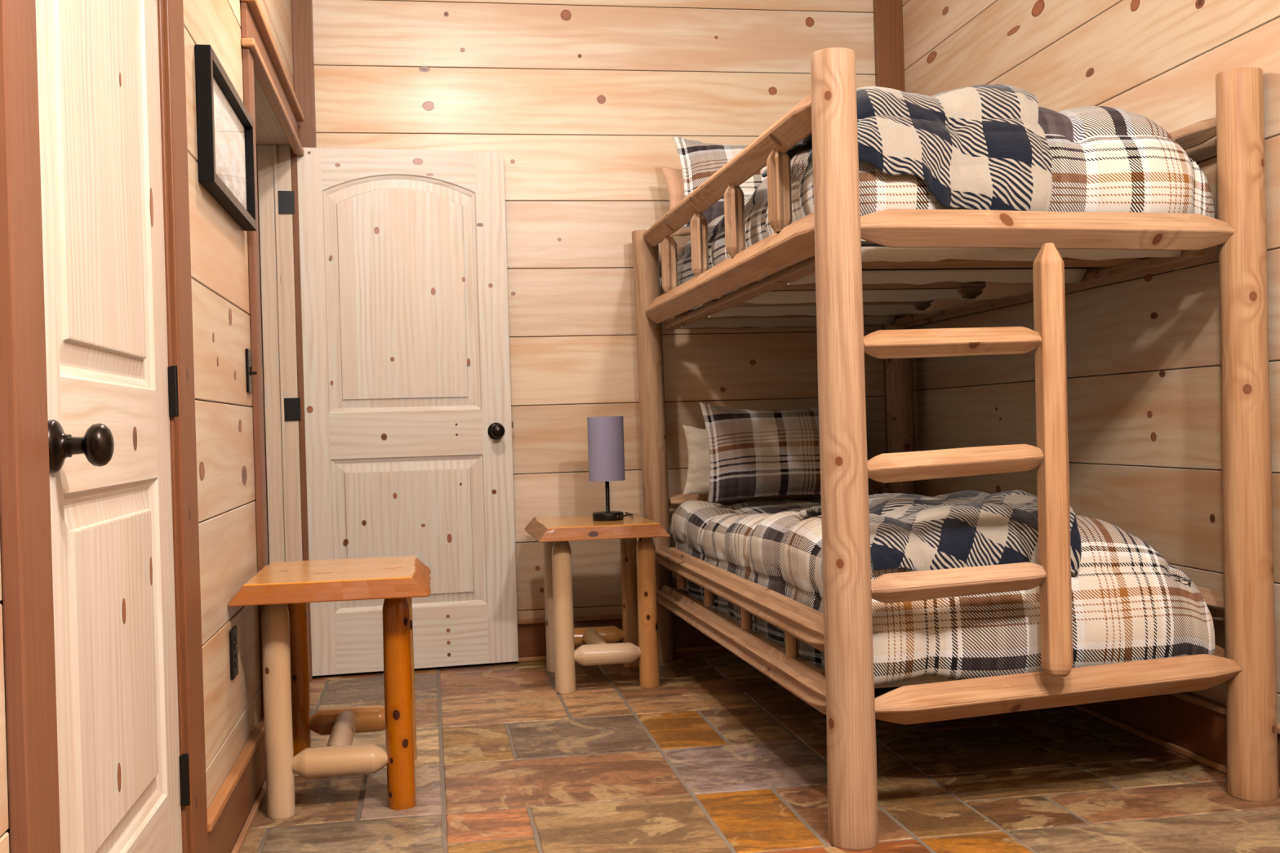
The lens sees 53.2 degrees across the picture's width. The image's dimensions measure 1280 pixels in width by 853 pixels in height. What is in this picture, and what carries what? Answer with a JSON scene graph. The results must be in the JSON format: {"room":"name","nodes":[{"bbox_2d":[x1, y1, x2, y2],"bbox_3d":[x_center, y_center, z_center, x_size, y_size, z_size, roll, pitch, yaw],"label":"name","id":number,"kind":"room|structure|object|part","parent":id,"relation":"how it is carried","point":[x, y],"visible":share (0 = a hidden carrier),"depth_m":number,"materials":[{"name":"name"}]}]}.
{"room":"bunk bedroom","nodes":[
{"label":"bunk bedroom","id":0,"kind":"room"},
{"bbox_2d":[0,0,293,852],"bbox_3d":[-0.818,-0.433,1.711,0.081,2.780,6.640,-2,0,-9],"label":"wall","id":1,"kind":"structure","parent":0,"point":[219,245],"depth_m":2.96,"materials":[{"name":"brown wood"}]},
{"bbox_2d":[0,0,60,852],"bbox_3d":[-0.718,-0.083,1.483,0.022,2.075,0.120,-2,0,-9],"label":"trim","id":2,"kind":"structure","parent":1,"relation":"attached to","point":[24,472],"depth_m":1.45,"materials":[{"name":"brown wood"}]},
{"bbox_2d":[35,0,190,852],"bbox_3d":[-0.782,-0.071,1.956,0.108,2.030,0.815,-2,0,-9],"label":"door","id":3,"kind":"structure","parent":1,"relation":"in","point":[112,387],"depth_m":1.91,"materials":[{"name":"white wood"}]},
{"bbox_3d":[-0.729,0.025,1.608,0.023,0.067,0.067,-2,0,-9],"label":"handle","id":4,"kind":"part","parent":3,"relation":"part of","materials":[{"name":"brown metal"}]},
{"bbox_3d":[-0.693,0.024,1.613,0.051,0.055,0.055,-2,0,-9],"label":"knob","id":5,"kind":"part","parent":3,"relation":"part of","materials":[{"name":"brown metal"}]},
{"bbox_2d":[157,0,208,852],"bbox_3d":[-0.927,-0.078,2.431,0.120,2.075,0.181,-2,0,-9],"label":"trim","id":6,"kind":"structure","parent":1,"relation":"attached to","point":[170,12],"depth_m":2.40,"materials":[{"name":"brown wood"}]},
{"bbox_2d":[194,44,257,231],"bbox_3d":[-0.996,-0.675,3.095,0.033,0.296,0.692,-2,0,-9],"label":"picture frame","id":7,"kind":"object","parent":1,"relation":"attached to","point":[224,126],"visible":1,"depth_m":3.02,"materials":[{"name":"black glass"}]},
{"bbox_2d":[213,77,246,209],"bbox_3d":[-1.002,-0.675,3.094,0.003,0.248,0.644,-2,0,-9],"label":"print","id":8,"kind":"object","parent":7,"relation":"attached to","point":[230,122],"depth_m":3.14},
{"bbox_2d":[229,626,238,679],"bbox_3d":[-0.960,0.535,3.026,0.011,0.116,0.077,-2,0,-9],"label":"power outlet","id":9,"kind":"object","parent":1,"relation":"attached to","point":[233,631],"visible":1,"depth_m":3.00,"materials":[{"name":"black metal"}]},
{"bbox_2d":[234,636,237,650],"bbox_3d":[-0.957,0.514,3.026,0.003,0.030,0.031,-2,0,-9],"label":"socket","id":10,"kind":"object","parent":9,"relation":"attached to","point":[235,637],"depth_m":3.02,"materials":[{"name":"black plastic"}]},
{"bbox_2d":[235,654,237,667],"bbox_3d":[-0.956,0.556,3.026,0.003,0.030,0.031,-2,0,-9],"label":"socket","id":11,"kind":"object","parent":9,"relation":"attached to","point":[236,655],"depth_m":3.02,"materials":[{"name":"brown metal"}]},
{"bbox_2d":[207,716,266,852],"bbox_3d":[-0.940,0.875,3.016,0.030,0.167,0.974,-2,0,-9],"label":"baseboard","id":12,"kind":"structure","parent":1,"relation":"attached to","point":[232,813],"depth_m":2.96,"materials":[{"name":"brown wood"}]},
{"bbox_2d":[245,348,257,392],"bbox_3d":[-1.041,-0.149,3.429,0.024,0.116,0.075,-2,0,-9],"label":"light switch","id":13,"kind":"object","parent":1,"relation":"attached to","point":[249,372],"visible":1,"depth_m":3.40,"materials":[{"name":"black plastic"}]},
{"bbox_2d":[245,348,253,392],"bbox_3d":[-1.049,-0.149,3.428,0.008,0.116,0.075,-2,0,-9],"label":"switch plate","id":14,"kind":"object","parent":13,"relation":"attached to","point":[249,372],"depth_m":3.40,"materials":[{"name":"black plastic"}]},
{"bbox_2d":[242,48,269,716],"bbox_3d":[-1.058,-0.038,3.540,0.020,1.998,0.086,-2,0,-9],"label":"trim","id":15,"kind":"structure","parent":1,"relation":"attached to","point":[247,58],"depth_m":3.50,"materials":[{"name":"brown wood"}]},
{"bbox_2d":[240,0,304,155],"bbox_3d":[-1.195,-1.109,4.172,0.018,0.099,1.385,-2,0,-9],"label":"trim","id":16,"kind":"structure","parent":1,"relation":"attached to","point":[249,28],"depth_m":3.83,"materials":[{"name":"brown wood"}]},
{"bbox_2d":[253,71,302,563],"bbox_3d":[-1.248,-0.061,4.208,0.134,2.053,1.316,-2,0,-9],"label":"trim","id":17,"kind":"structure","parent":1,"relation":"attached to","point":[273,148],"depth_m":4.84,"materials":[{"name":"brown wood"}]},
{"bbox_2d":[290,146,312,680],"bbox_3d":[-1.287,-0.051,4.858,0.022,2.034,0.018,-2,0,-9],"label":"trim","id":18,"kind":"structure","parent":1,"relation":"attached to","point":[293,157],"depth_m":4.85,"materials":[{"name":"brown wood"}]},
{"bbox_2d":[291,0,330,676],"bbox_3d":[-1.277,-0.417,4.960,0.073,2.764,0.078,-2,0,-9],"label":"trim","id":19,"kind":"structure","parent":1,"relation":"attached to","point":[301,10],"depth_m":4.92,"materials":[{"name":"brown wood"}]},
{"bbox_2d":[311,0,914,619],"bbox_3d":[-0.103,-0.459,5.234,2.770,2.780,0.081,-2,0,-9],"label":"wall","id":20,"kind":"structure","parent":0,"point":[584,102],"depth_m":5.18,"materials":[{"name":"brown wood"}]},
{"bbox_2d":[277,147,518,675],"bbox_3d":[-0.926,-0.067,4.942,0.880,2.020,0.108,-2,0,-14],"label":"door","id":21,"kind":"structure","parent":20,"relation":"in","point":[409,424],"depth_m":4.97,"materials":[{"name":"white wood"}]},
{"bbox_3d":[-0.566,0.018,5.037,0.067,0.067,0.023,-2,0,-14],"label":"handle","id":22,"kind":"part","parent":21,"relation":"part of","materials":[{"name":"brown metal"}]},
{"bbox_3d":[-0.557,0.018,5.002,0.055,0.055,0.051,-2,0,-14],"label":"knob","id":23,"kind":"part","parent":21,"relation":"part of","materials":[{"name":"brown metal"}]},
{"bbox_2d":[434,613,727,667],"bbox_3d":[-0.075,0.846,5.179,2.293,0.167,0.030,-2,0,-9],"label":"baseboard","id":24,"kind":"structure","parent":20,"relation":"attached to","point":[531,633],"depth_m":5.15,"materials":[{"name":"brown wood"}]},
{"bbox_2d":[872,0,904,488],"bbox_3d":[1.078,-0.485,5.368,0.114,2.764,0.042,-2,0,-9],"label":"trim","id":25,"kind":"structure","parent":20,"relation":"attached to","point":[887,14],"depth_m":5.35,"materials":[{"name":"brown wood"}]},
{"bbox_2d":[240,649,1279,852],"bbox_3d":[-0.036,0.964,2.529,4.698,0.060,8.208,-2,0,-9],"label":"floor","id":26,"kind":"structure","parent":0,"point":[718,757],"depth_m":3.31,"materials":[{"name":"stone"}]},
{"bbox_2d":[227,555,431,819],"bbox_3d":[-0.778,0.659,3.323,0.478,0.588,0.659,-2,0,-9],"label":"side table","id":27,"kind":"object","parent":26,"relation":"on","point":[285,589],"visible":1,"depth_m":3.16,"materials":[{"name":"orange wood"}]},
{"bbox_3d":[-0.891,0.687,3.144,0.068,0.540,0.068,-2,0,-9],"label":"leg","id":28,"kind":"part","parent":27,"relation":"part of","materials":[{"name":"beige wood"}]},
{"bbox_3d":[-0.965,0.688,3.588,0.070,0.540,0.070,-2,0,-9],"label":"leg","id":29,"kind":"part","parent":27,"relation":"part of","materials":[{"name":"brown wood"}]},
{"bbox_3d":[-0.603,0.678,3.192,0.070,0.540,0.071,-2,0,-9],"label":"leg","id":30,"kind":"part","parent":27,"relation":"part of","materials":[{"name":"orange wood"}]},
{"bbox_3d":[-0.677,0.680,3.636,0.068,0.540,0.068,-2,0,-9],"label":"leg","id":31,"kind":"part","parent":27,"relation":"part of","materials":[{"name":"orange wood"}]},
{"bbox_2d":[524,513,670,693],"bbox_3d":[-0.162,0.639,4.710,0.475,0.588,0.601,-2,0,-9],"label":"nightstand","id":32,"kind":"object","parent":26,"relation":"on","point":[598,646],"visible":0.99,"depth_m":4.53,"materials":[{"name":"beige wood"}]},
{"bbox_3d":[-0.336,0.668,4.909,0.062,0.541,0.062,-2,0,-9],"label":"leg","id":33,"kind":"part","parent":32,"relation":"part of","materials":[{"name":"beige wood"}]},
{"bbox_3d":[-0.270,0.666,4.514,0.074,0.541,0.073,-2,0,-9],"label":"leg","id":34,"kind":"part","parent":32,"relation":"part of","materials":[{"name":"beige wood"}]},
{"bbox_2d":[586,416,632,520],"bbox_3d":[-0.069,0.396,4.834,0.133,0.869,0.431,-2,0,18],"label":"table lamp","id":35,"kind":"object","parent":32,"relation":"on","point":[606,447],"visible":0.88,"depth_m":4.64,"materials":[{"name":"fabric"}]},
{"bbox_3d":[-0.125,0.081,4.692,0.133,0.235,0.133,-2,0,-9],"label":"lamp shade","id":36,"kind":"part","parent":35,"relation":"part of","materials":[{"name":"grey fabric"}]},
{"bbox_3d":[-0.039,0.577,4.884,0.040,0.505,0.352,-2,0,0],"label":"power cord","id":37,"kind":"part","parent":35,"relation":"part of","materials":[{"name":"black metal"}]},
{"bbox_3d":[-0.038,0.659,4.958,0.070,0.541,0.069,-2,0,-9],"label":"leg","id":38,"kind":"part","parent":32,"relation":"part of","materials":[{"name":"brown wood"}]},
{"bbox_3d":[0.027,0.658,4.563,0.073,0.541,0.073,-2,0,-9],"label":"leg","id":39,"kind":"part","parent":32,"relation":"part of","materials":[{"name":"brown wood"}]},
{"bbox_2d":[631,47,1279,849],"bbox_3d":[0.764,0.037,4.029,1.192,1.743,2.405,-2,0,-9],"label":"bunk bed","id":40,"kind":"object","parent":26,"relation":"on","point":[844,692],"visible":0.81,"depth_m":2.99,"materials":[{"name":"beige wood"}]},
{"bbox_3d":[0.054,0.077,5.061,0.125,1.701,0.104,-2,0,-9],"label":"post","id":41,"kind":"part","parent":40,"relation":"part of","materials":[{"name":"brown wood"}]},
{"bbox_3d":[0.584,0.613,5.150,0.927,0.086,0.088,-2,0,-9],"label":"head rail","id":42,"kind":"part","parent":40,"relation":"part of","materials":[{"name":"brown wood"}]},
{"bbox_3d":[0.547,-0.688,5.147,0.927,0.074,0.076,-2,0,-9],"label":"head rail","id":43,"kind":"part","parent":40,"relation":"part of","materials":[{"name":"brown wood"}]},
{"bbox_3d":[0.225,-0.732,3.942,0.092,0.114,2.191,-2,0,-10],"label":"guard rail","id":44,"kind":"part","parent":40,"relation":"part of","materials":[{"name":"brown wood"}]},
{"bbox_3d":[0.236,-0.446,3.944,0.109,0.107,2.188,-2,0,-9],"label":"rail","id":45,"kind":"part","parent":40,"relation":"part of","materials":[{"name":"brown wood"}]},
{"bbox_3d":[0.265,0.491,3.946,0.085,0.099,2.188,-2,0,-9],"label":"guard rail","id":46,"kind":"part","parent":40,"relation":"part of","materials":[{"name":"brown wood"}]},
{"bbox_3d":[0.273,0.639,3.946,0.093,0.121,2.189,-2,0,-9],"label":"rail","id":47,"kind":"part","parent":40,"relation":"part of","materials":[{"name":"beige wood"}]},
{"bbox_3d":[0.554,-0.441,5.147,0.927,0.085,0.086,-2,0,-9],"label":"head rail","id":48,"kind":"part","parent":40,"relation":"part of","materials":[{"name":"brown wood"}]},
{"bbox_3d":[0.575,0.290,5.148,0.927,0.074,0.074,-2,0,-9],"label":"head rail","id":49,"kind":"part","parent":40,"relation":"part of","materials":[{"name":"brown wood"}]},
{"bbox_3d":[0.447,0.048,2.820,0.109,1.742,0.109,-2,0,-9],"label":"post","id":50,"kind":"part","parent":40,"relation":"part of","materials":[{"name":"beige wood"}]},
{"bbox_3d":[1.070,0.047,5.235,0.115,1.700,0.111,-2,0,-9],"label":"post","id":51,"kind":"part","parent":40,"relation":"part of","materials":[{"name":"brown wood"}]},
{"bbox_2d":[874,675,954,688],"bbox_3d":[0.772,0.526,4.079,0.890,0.176,2.050,-2,0,-9],"label":"mattress","id":52,"kind":"object","parent":40,"relation":"on","point":[925,679],"visible":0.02,"depth_m":3.03,"materials":[{"name":"black fabric"}]},
{"bbox_2d":[671,494,1214,686],"bbox_3d":[0.770,0.438,4.032,0.966,0.434,2.151,-2,0,-9],"label":"comforter","id":53,"kind":"object","parent":52,"relation":"on","point":[1129,604],"visible":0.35,"depth_m":3.04,"materials":[{"name":"fabric"}]},
{"bbox_2d":[682,425,821,497],"bbox_3d":[0.463,0.141,5.013,0.618,0.312,0.128,-2,0,-9],"label":"pillow","id":54,"kind":"object","parent":53,"relation":"on","point":[698,478],"visible":0.17,"depth_m":4.95,"materials":[{"name":"beige fabric"}]},
{"bbox_2d":[698,401,821,502],"bbox_3d":[0.547,0.088,4.890,0.624,0.385,0.190,-2,0,-9],"label":"pillow","id":55,"kind":"object","parent":53,"relation":"on","point":[753,453],"visible":0.77,"depth_m":4.82,"materials":[{"name":"fabric"}]},
{"bbox_2d":[799,489,1081,575],"bbox_3d":[0.853,0.269,3.519,0.831,0.176,1.059,-2,0,-9],"label":"throw blanket","id":56,"kind":"object","parent":53,"relation":"on","point":[964,528],"visible":0.79,"depth_m":3.03,"materials":[{"name":"fabric"}]},
{"bbox_2d":[680,215,1181,328],"bbox_3d":[0.740,-0.493,4.088,0.890,0.198,2.071,-2,0,-9],"label":"mattress","id":57,"kind":"object","parent":40,"relation":"on","point":[870,251],"visible":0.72,"depth_m":3.58,"materials":[{"name":"white fabric"}]},
{"bbox_3d":[0.742,-0.514,4.077,0.890,0.154,2.050,-2,0,-9],"label":"mattress","id":58,"kind":"part","parent":57,"relation":"part of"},
{"bbox_2d":[676,106,1215,285],"bbox_3d":[0.766,-0.628,4.054,1.028,0.356,2.124,-2,0,-9],"label":"comforter","id":59,"kind":"object","parent":57,"relation":"on","point":[1105,159],"visible":0.3,"depth_m":3.07,"materials":[{"name":"fabric"}]},
{"bbox_2d":[661,166,690,236],"bbox_3d":[0.398,-0.883,5.010,0.620,0.290,0.136,-2,0,-9],"label":"pillow","id":60,"kind":"object","parent":59,"relation":"on","point":[673,178],"visible":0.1,"depth_m":4.96,"materials":[{"name":"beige fabric"}]},
{"bbox_2d":[672,136,767,226],"bbox_3d":[0.452,-0.929,4.862,0.637,0.380,0.199,-2,0,-9],"label":"pillow","id":61,"kind":"object","parent":59,"relation":"on","point":[699,161],"visible":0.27,"depth_m":4.81,"materials":[{"name":"fabric"}]},
{"bbox_2d":[760,84,1052,211],"bbox_3d":[0.673,-0.644,3.339,0.583,0.408,0.828,-2,0,-9],"label":"throw blanket","id":62,"kind":"object","parent":59,"relation":"on","point":[984,146],"visible":0.72,"depth_m":2.98,"materials":[{"name":"fabric"}]},
{"bbox_2d":[911,298,982,311],"bbox_3d":[1.019,-0.402,4.182,0.228,0.048,0.145,-2,0,-9],"label":"strap","id":63,"kind":"object","parent":57,"relation":"attached to","point":[938,304],"visible":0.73,"depth_m":4.14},
{"bbox_2d":[956,281,1033,300],"bbox_3d":[1.097,-0.401,3.774,0.278,0.053,0.160,-2,0,-9],"label":"strap","id":64,"kind":"object","parent":57,"relation":"attached to","point":[990,291],"visible":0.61,"depth_m":3.72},
{"bbox_3d":[0.949,-0.457,2.971,0.944,0.096,0.091,-2,0,-11],"label":"foot rail","id":65,"kind":"part","parent":40,"relation":"part of","materials":[{"name":"brown wood"}]},
{"bbox_3d":[0.935,0.074,2.882,0.075,0.974,0.071,-2,0,-9],"label":"ladder post","id":66,"kind":"part","parent":40,"relation":"part of","materials":[{"name":"beige wood"}]},
{"bbox_3d":[1.251,-0.451,4.160,0.091,0.097,2.094,-2,0,-10],"label":"rail","id":67,"kind":"part","parent":40,"relation":"part of","materials":[{"name":"brown wood"}]},
{"bbox_3d":[0.973,0.609,2.969,0.930,0.113,0.092,-2,0,-12],"label":"foot rail","id":68,"kind":"part","parent":40,"relation":"part of","materials":[{"name":"beige wood"}]},
{"bbox_3d":[1.247,-0.742,4.160,0.060,0.067,2.093,-2,0,-10],"label":"guard rail","id":69,"kind":"part","parent":40,"relation":"part of","materials":[{"name":"brown wood"}]},
{"bbox_3d":[1.275,0.449,4.161,0.074,0.074,2.093,-2,0,-10],"label":"guard rail","id":70,"kind":"part","parent":40,"relation":"part of","materials":[{"name":"brown wood"}]},
{"bbox_3d":[1.278,0.603,4.161,0.087,0.104,2.094,-2,0,-10],"label":"rail","id":71,"kind":"part","parent":40,"relation":"part of","materials":[{"name":"beige wood"}]},
{"bbox_3d":[1.459,0.018,3.079,0.125,1.742,0.112,-2,0,-9],"label":"post","id":72,"kind":"part","parent":40,"relation":"part of","materials":[{"name":"beige wood"}]},
{"bbox_2d":[902,0,1279,724],"bbox_3d":[1.710,-0.507,2.139,0.081,2.780,6.660,-2,0,-9],"label":"wall","id":73,"kind":"structure","parent":0,"point":[1144,402],"depth_m":3.69,"materials":[{"name":"brown wood"}]},
{"bbox_2d":[1069,692,1279,796],"bbox_3d":[1.699,0.799,2.101,0.030,0.167,6.597,-2,0,-9],"label":"baseboard","id":74,"kind":"structure","parent":73,"relation":"attached to","point":[1193,726],"depth_m":3.48,"materials":[{"name":"brown wood"}]}
]}

